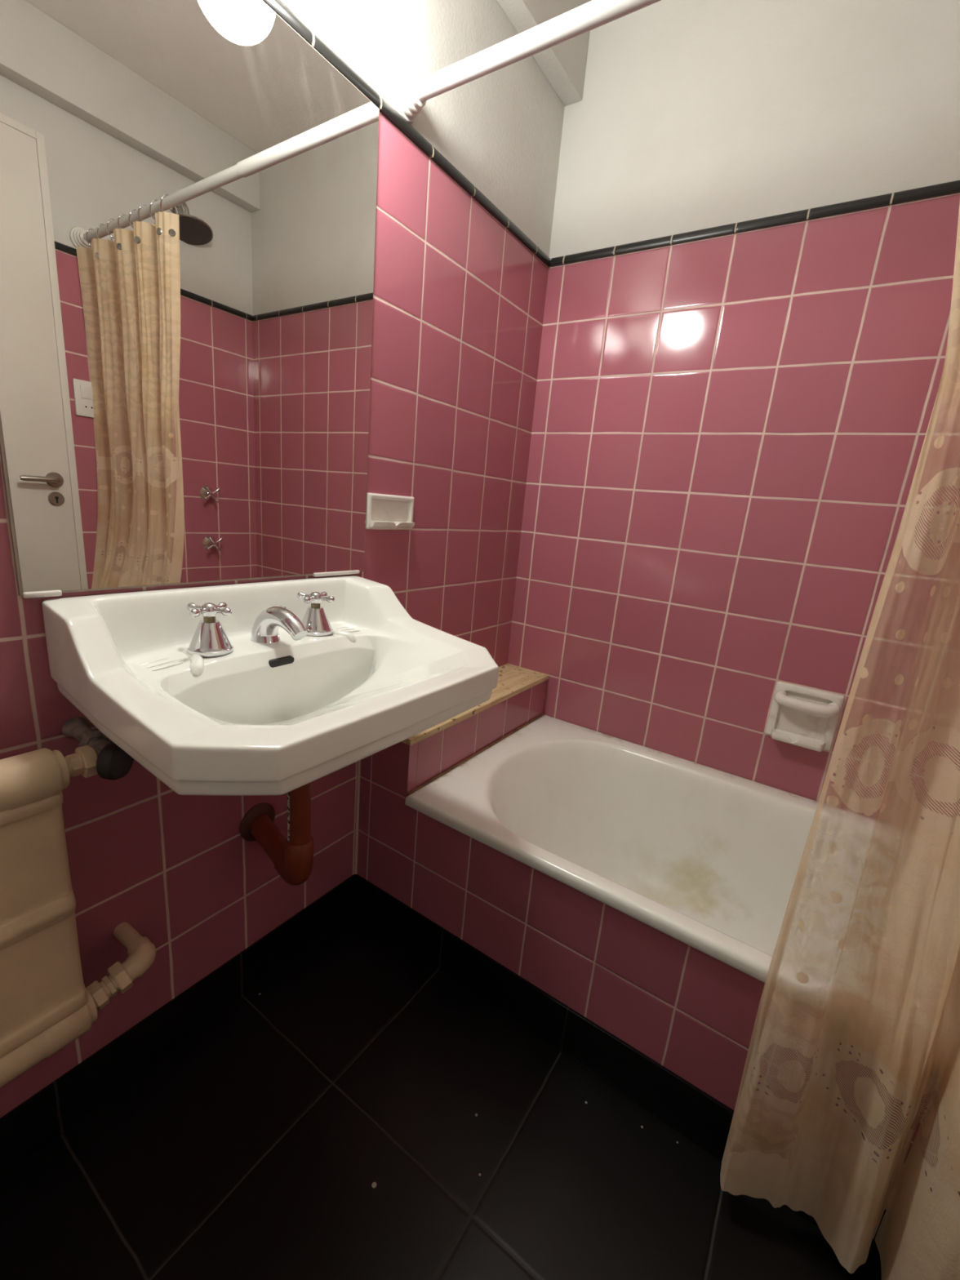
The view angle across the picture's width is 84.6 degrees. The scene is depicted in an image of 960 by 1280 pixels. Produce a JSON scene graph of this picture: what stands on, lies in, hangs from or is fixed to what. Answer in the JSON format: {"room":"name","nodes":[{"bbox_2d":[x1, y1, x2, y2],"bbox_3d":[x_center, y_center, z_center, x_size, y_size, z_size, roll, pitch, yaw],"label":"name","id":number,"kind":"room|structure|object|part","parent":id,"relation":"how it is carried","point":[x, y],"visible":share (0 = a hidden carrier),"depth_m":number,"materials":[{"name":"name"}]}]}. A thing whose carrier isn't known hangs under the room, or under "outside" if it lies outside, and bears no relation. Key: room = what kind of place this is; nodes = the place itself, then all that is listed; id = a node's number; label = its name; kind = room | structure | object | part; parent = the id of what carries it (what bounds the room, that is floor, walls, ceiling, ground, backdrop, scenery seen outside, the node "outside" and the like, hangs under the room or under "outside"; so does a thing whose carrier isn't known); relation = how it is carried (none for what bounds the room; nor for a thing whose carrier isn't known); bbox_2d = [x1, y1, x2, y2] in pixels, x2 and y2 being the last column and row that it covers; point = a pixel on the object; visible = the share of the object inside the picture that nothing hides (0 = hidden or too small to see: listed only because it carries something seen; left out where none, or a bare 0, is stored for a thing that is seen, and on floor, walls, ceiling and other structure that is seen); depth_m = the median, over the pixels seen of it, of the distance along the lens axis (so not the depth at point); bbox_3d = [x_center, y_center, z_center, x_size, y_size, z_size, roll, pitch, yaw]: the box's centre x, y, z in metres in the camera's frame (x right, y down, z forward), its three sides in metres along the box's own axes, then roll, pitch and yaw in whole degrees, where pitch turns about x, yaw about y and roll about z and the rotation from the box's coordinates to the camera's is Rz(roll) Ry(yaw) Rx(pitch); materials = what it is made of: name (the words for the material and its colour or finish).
{"room":"bathroom","nodes":[
{"label":"bathroom","id":0,"kind":"room"},
{"bbox_2d":[0,0,564,1118],"bbox_3d":[-0.488,-0.375,0.851,0.100,2.380,2.156,14,17,32],"label":"wall","id":1,"kind":"structure","parent":0,"point":[459,300],"depth_m":1.15,"materials":[{"name":"pink tile"}]},
{"bbox_2d":[0,716,155,1087],"bbox_3d":[-0.722,0.394,0.561,0.140,0.457,0.680,14,17,32],"label":"radiator","id":2,"kind":"object","parent":1,"relation":"attached to","point":[46,1004],"visible":0.97,"depth_m":0.70,"materials":[{"name":"beige metal"}]},
{"bbox_3d":[-0.734,0.406,0.508,0.047,0.362,0.576,14,17,32],"label":"panel","id":3,"kind":"part","parent":2,"relation":"part of","materials":[{"name":"beige paint"}]},
{"bbox_2d":[0,874,355,1181],"bbox_3d":[-0.739,0.786,0.817,0.006,0.112,1.453,14,17,32],"label":"baseboard","id":4,"kind":"structure","parent":1,"relation":"attached to","point":[27,1129],"depth_m":0.99,"materials":[{"name":"black tile"}]},
{"bbox_2d":[0,0,379,598],"bbox_3d":[-0.395,-0.519,0.835,0.010,0.862,0.611,14,17,32],"label":"wall mirror","id":5,"kind":"object","parent":1,"relation":"attached to","point":[188,188],"visible":1,"depth_m":0.77,"materials":[{"name":"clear mirror"}]},
{"bbox_2d":[41,575,498,795],"bbox_3d":[-0.268,0.063,0.862,0.432,0.247,0.592,14,17,32],"label":"basin","id":6,"kind":"object","parent":1,"relation":"attached to","point":[285,715],"visible":0.99,"depth_m":0.78,"materials":[{"name":"white ceramic"}]},
{"bbox_2d":[186,601,233,656],"bbox_3d":[-0.423,-0.020,0.827,0.066,0.078,0.066,-8,19,-42],"label":"tap","id":7,"kind":"object","parent":6,"relation":"attached to","point":[210,638],"visible":1,"depth_m":0.81,"materials":[{"name":"silver metal"}]},
{"bbox_3d":[-0.422,-0.034,0.823,0.017,0.011,0.017,14,17,32],"label":"stem","id":8,"kind":"part","parent":7,"relation":"part of","materials":[{"name":"gold metal"}]},
{"bbox_3d":[-0.421,-0.048,0.820,0.058,0.021,0.058,-4,17,-33],"label":"cross handle","id":9,"kind":"part","parent":7,"relation":"part of","materials":[{"name":"silver metal"}]},
{"bbox_2d":[250,605,307,643],"bbox_3d":[-0.341,-0.022,0.895,0.128,0.070,0.051,14,17,32],"label":"spout","id":10,"kind":"object","parent":6,"relation":"attached to","point":[266,625],"visible":1,"depth_m":0.88,"materials":[{"name":"silver metal"}]},
{"bbox_2d":[296,591,334,636],"bbox_3d":[-0.309,-0.052,0.993,0.066,0.078,0.066,-8,19,-42],"label":"tap","id":11,"kind":"object","parent":6,"relation":"attached to","point":[315,620],"visible":0.91,"depth_m":0.98,"materials":[{"name":"silver metal"}]},
{"bbox_3d":[-0.307,-0.080,0.986,0.058,0.021,0.058,-4,17,-33],"label":"cross handle","id":12,"kind":"part","parent":11,"relation":"part of","materials":[{"name":"silver metal"}]},
{"bbox_3d":[-0.308,-0.067,0.989,0.017,0.011,0.017,14,17,32],"label":"stem","id":13,"kind":"part","parent":11,"relation":"part of","materials":[{"name":"gold metal"}]},
{"bbox_2d":[240,782,313,884],"bbox_3d":[-0.379,0.300,1.013,0.198,0.312,0.080,16,18,37],"label":"pipe","id":14,"kind":"object","parent":1,"relation":"attached to","point":[292,857],"visible":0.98,"depth_m":0.97,"materials":[{"name":"orange plastic"}]},
{"bbox_2d":[354,760,360,874],"bbox_3d":[-0.310,0.411,1.343,0.007,0.428,0.007,8,14,10],"label":"trim","id":15,"kind":"structure","parent":1,"relation":"attached to","point":[359,761],"depth_m":1.35,"materials":[{"name":"beige tile"}]},
{"bbox_2d":[365,493,414,529],"bbox_3d":[-0.207,-0.296,1.222,0.035,0.077,0.151,14,17,32],"label":"soap dish","id":16,"kind":"object","parent":1,"relation":"attached to","point":[384,511],"visible":1,"depth_m":1.22,"materials":[{"name":"ceramic"}]},
{"bbox_2d":[262,0,551,266],"bbox_3d":[-0.397,-0.938,0.674,0.016,0.023,2.146,14,17,32],"label":"trim","id":17,"kind":"structure","parent":1,"relation":"attached to","point":[278,6],"depth_m":1.01,"materials":[{"name":"black tile"}]},
{"bbox_2d":[400,663,549,795],"bbox_3d":[-0.037,0.236,1.547,0.165,0.168,0.698,14,17,32],"label":"tiled ledge","id":18,"kind":"object","parent":1,"relation":"attached to","point":[517,700],"visible":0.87,"depth_m":1.48,"materials":[{"name":"pink tile"}]},
{"bbox_2d":[390,0,661,124],"bbox_3d":[0.461,-0.901,0.639,1.481,0.074,0.074,14,17,32],"label":"curtain rod","id":19,"kind":"object","parent":1,"relation":"attached to","point":[410,93],"visible":1,"depth_m":0.89,"materials":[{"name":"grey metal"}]},
{"label":"curtain ring","id":20,"kind":"object","parent":19,"relation":"hanging from","visible":0},
{"bbox_2d":[720,202,959,1279],"bbox_3d":[0.688,0.086,0.568,0.589,1.767,0.251,14,17,32],"label":"shower curtain","id":21,"kind":"object","parent":20,"relation":"hanging from","point":[895,996],"visible":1,"depth_m":0.74,"materials":[{"name":"beige fabric"}]},
{"bbox_2d":[0,911,881,1279],"bbox_3d":[0.051,0.986,0.742,1.670,0.100,2.350,14,17,32],"label":"floor","id":22,"kind":"structure","parent":0,"point":[360,1112],"depth_m":0.88,"materials":[{"name":"black tile"}]},
{"bbox_2d":[404,715,876,1003],"bbox_3d":[0.546,0.613,1.219,1.308,0.351,0.700,14,17,32],"label":"bathtub","id":23,"kind":"object","parent":22,"relation":"on","point":[708,859],"visible":0.5,"depth_m":1.43,"materials":[{"name":"ceramic"}]},
{"bbox_2d":[356,742,959,1195],"bbox_3d":[0.299,0.617,0.986,1.470,0.536,0.030,14,17,32],"label":"bathtub surround","id":24,"kind":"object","parent":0,"point":[691,1012],"depth_m":1.04,"materials":[{"name":"pink tile"}]},
{"bbox_2d":[354,874,885,1270],"bbox_3d":[0.273,0.825,1.021,1.464,0.112,0.007,14,17,32],"label":"baseboard","id":25,"kind":"structure","parent":24,"relation":"attached to","point":[695,1114],"depth_m":1.08,"materials":[{"name":"black tile"}]},
{"bbox_2d":[507,0,959,834],"bbox_3d":[0.786,-0.389,1.353,1.670,2.380,0.100,14,17,32],"label":"wall","id":26,"kind":"structure","parent":0,"point":[728,432],"depth_m":1.33,"materials":[{"name":"pink tile"}]},
{"bbox_2d":[550,180,959,266],"bbox_3d":[0.809,-0.955,1.165,1.452,0.023,0.016,14,17,32],"label":"trim","id":27,"kind":"structure","parent":26,"relation":"attached to","point":[953,187],"depth_m":1.24,"materials":[{"name":"black tile"}]},
{"bbox_2d":[764,681,844,751],"bbox_3d":[0.833,0.197,1.361,0.150,0.148,0.078,14,17,32],"label":"soap dish","id":28,"kind":"object","parent":26,"relation":"attached to","point":[806,717],"visible":1,"depth_m":1.36,"materials":[{"name":"ceramic"}]},
{"bbox_2d":[770,728,825,751],"bbox_3d":[0.820,0.259,1.365,0.122,0.021,0.042,14,17,32],"label":"tray","id":29,"kind":"object","parent":28,"relation":"on","point":[803,738],"depth_m":1.36,"materials":[{"name":"ceramic"}]},
{"bbox_3d":[0.266,-1.408,0.131,1.670,0.100,2.350,14,17,32],"label":"ceiling","id":30,"kind":"structure","parent":0,"visible":0},
{"bbox_2d":[497,0,591,106],"bbox_3d":[-0.336,-1.407,0.547,0.053,0.212,2.156,14,17,32],"label":"ceiling beam","id":31,"kind":"structure","parent":30,"relation":"attached to","point":[563,64],"depth_m":1.33,"materials":[{"name":"white paint"}]}
]}

